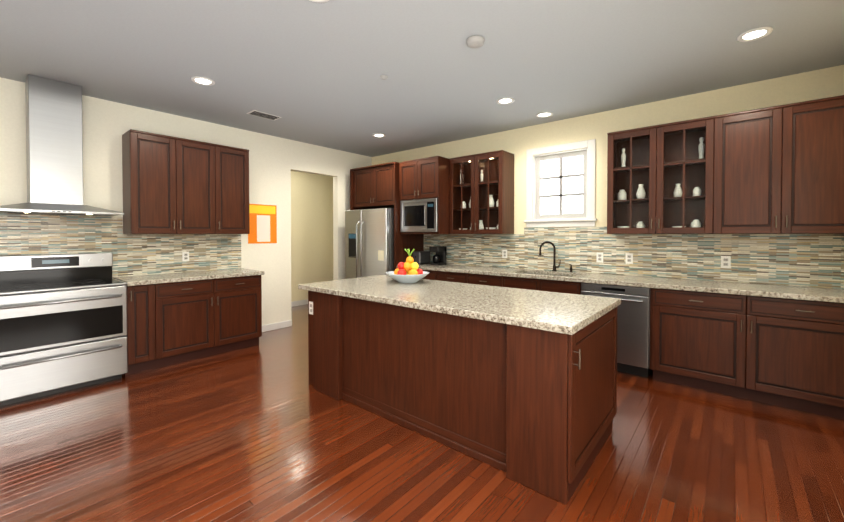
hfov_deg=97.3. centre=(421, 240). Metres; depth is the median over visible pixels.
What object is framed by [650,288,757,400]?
base cabinet
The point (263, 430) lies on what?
floor
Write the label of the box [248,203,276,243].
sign
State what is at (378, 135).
recessed light
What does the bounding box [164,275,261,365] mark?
base cabinet
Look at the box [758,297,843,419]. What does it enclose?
base cabinet
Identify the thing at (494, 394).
kitchen island
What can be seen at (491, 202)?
vases
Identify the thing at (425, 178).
upper cabinet
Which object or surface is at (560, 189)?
window
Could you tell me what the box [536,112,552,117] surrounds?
recessed light
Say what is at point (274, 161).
wall
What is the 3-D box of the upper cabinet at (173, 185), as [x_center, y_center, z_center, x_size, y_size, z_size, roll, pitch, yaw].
[-2.683,-0.602,4.329,0.360,1.062,1.210,1,1,40]
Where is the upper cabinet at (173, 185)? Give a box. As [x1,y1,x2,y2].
[122,129,249,233]
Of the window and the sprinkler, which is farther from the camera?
the window
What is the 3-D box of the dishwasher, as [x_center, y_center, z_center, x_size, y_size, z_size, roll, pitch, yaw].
[2.049,0.870,3.854,0.610,0.868,0.651,1,1,40]
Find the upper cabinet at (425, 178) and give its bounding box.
[399,156,448,233]
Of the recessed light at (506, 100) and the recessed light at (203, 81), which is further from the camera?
the recessed light at (506, 100)
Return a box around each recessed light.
[191,76,214,85]
[309,0,328,2]
[372,133,385,136]
[496,97,514,103]
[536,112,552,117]
[737,27,772,41]
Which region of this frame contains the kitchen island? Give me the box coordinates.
[308,291,616,503]
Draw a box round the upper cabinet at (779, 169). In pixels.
[703,95,843,233]
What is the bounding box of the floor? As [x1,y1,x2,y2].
[0,304,843,521]
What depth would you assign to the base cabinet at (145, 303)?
3.67 m
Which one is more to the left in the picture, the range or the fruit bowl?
the range
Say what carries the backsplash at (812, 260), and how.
attached to the wall at (784, 90)
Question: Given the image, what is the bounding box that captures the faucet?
[539,241,571,271]
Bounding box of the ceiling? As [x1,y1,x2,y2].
[0,0,843,156]
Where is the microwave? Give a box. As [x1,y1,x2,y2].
[400,198,437,231]
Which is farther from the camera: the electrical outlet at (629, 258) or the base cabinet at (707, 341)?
the electrical outlet at (629, 258)
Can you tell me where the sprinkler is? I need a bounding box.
[380,75,387,79]
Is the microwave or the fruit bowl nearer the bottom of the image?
the fruit bowl
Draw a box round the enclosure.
[350,162,423,270]
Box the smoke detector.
[466,35,484,47]
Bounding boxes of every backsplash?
[0,213,240,276]
[424,227,843,288]
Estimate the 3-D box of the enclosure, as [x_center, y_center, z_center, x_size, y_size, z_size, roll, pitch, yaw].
[-0.578,0.057,6.036,1.025,2.432,0.661,1,1,40]
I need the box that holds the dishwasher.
[581,283,651,376]
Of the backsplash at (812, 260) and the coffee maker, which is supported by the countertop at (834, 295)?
the coffee maker
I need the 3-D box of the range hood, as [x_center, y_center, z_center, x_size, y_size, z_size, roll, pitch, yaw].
[-3.357,-0.844,3.409,0.500,1.211,0.880,1,1,40]
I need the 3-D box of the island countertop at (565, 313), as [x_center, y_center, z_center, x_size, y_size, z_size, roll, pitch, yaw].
[0.140,0.426,2.979,2.410,0.042,1.040,1,1,40]
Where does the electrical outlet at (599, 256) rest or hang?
attached to the backsplash at (812, 260)
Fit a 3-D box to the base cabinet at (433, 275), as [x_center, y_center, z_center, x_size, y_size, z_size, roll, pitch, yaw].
[0.137,0.846,5.491,0.783,0.872,0.601,1,1,40]
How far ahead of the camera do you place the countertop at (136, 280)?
4.07 m
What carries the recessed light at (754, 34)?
in the ceiling
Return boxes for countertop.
[112,268,263,285]
[298,275,620,334]
[397,263,843,302]
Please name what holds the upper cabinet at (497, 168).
attached to the wall at (784, 90)
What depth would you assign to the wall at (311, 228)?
7.32 m
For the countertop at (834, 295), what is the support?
on the base cabinet at (433, 275)
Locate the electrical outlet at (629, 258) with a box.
[626,253,632,263]
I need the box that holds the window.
[524,139,596,226]
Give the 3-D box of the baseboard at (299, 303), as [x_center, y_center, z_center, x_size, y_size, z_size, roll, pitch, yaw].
[-2.950,1.220,6.416,0.014,0.095,4.030,1,1,40]
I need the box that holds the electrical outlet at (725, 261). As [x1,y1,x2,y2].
[721,256,730,267]
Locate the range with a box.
[0,253,127,405]
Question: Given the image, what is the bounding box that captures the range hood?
[0,74,123,215]
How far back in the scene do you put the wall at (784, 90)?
4.22 m
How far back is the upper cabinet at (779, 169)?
3.09 m
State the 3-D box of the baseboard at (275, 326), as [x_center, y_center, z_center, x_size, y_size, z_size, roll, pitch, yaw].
[-3.546,1.262,3.594,0.014,0.095,8.148,1,1,40]
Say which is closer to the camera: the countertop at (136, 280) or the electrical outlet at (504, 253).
the countertop at (136, 280)
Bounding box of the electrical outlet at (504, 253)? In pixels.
[502,250,506,257]
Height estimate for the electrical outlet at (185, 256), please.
0.116 m
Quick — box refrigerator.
[345,208,393,278]
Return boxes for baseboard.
[262,320,291,331]
[291,299,307,306]
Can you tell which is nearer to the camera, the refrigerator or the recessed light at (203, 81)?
the recessed light at (203, 81)
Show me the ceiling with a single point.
(309, 72)
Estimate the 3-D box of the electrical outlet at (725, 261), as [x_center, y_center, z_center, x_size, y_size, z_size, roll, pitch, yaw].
[2.903,0.210,3.549,0.072,0.116,0.008,1,1,40]
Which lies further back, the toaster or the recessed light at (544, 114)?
the toaster
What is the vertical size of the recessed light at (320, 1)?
0.010 m
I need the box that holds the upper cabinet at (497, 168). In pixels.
[449,150,513,233]
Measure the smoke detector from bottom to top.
0.037 m
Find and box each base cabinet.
[124,283,163,374]
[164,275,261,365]
[422,270,441,280]
[442,271,529,289]
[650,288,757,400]
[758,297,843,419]
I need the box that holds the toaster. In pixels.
[412,251,429,263]
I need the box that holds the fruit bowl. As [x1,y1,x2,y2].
[385,249,429,282]
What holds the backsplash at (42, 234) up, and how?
attached to the wall at (274, 161)
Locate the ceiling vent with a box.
[246,110,281,119]
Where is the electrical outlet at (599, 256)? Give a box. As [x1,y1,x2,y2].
[596,252,602,262]
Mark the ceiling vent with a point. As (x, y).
(263, 115)
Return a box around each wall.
[0,77,371,324]
[291,171,332,301]
[372,65,843,288]
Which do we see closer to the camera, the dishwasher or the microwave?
the dishwasher
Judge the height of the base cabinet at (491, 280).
0.872 m
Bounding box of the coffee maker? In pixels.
[429,246,445,264]
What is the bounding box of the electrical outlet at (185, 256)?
[182,252,188,261]
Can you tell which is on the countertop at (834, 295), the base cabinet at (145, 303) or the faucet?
the faucet
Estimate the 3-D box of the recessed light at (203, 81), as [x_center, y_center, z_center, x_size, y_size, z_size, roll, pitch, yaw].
[-1.994,-1.445,3.383,0.192,0.010,0.192,1,1,40]

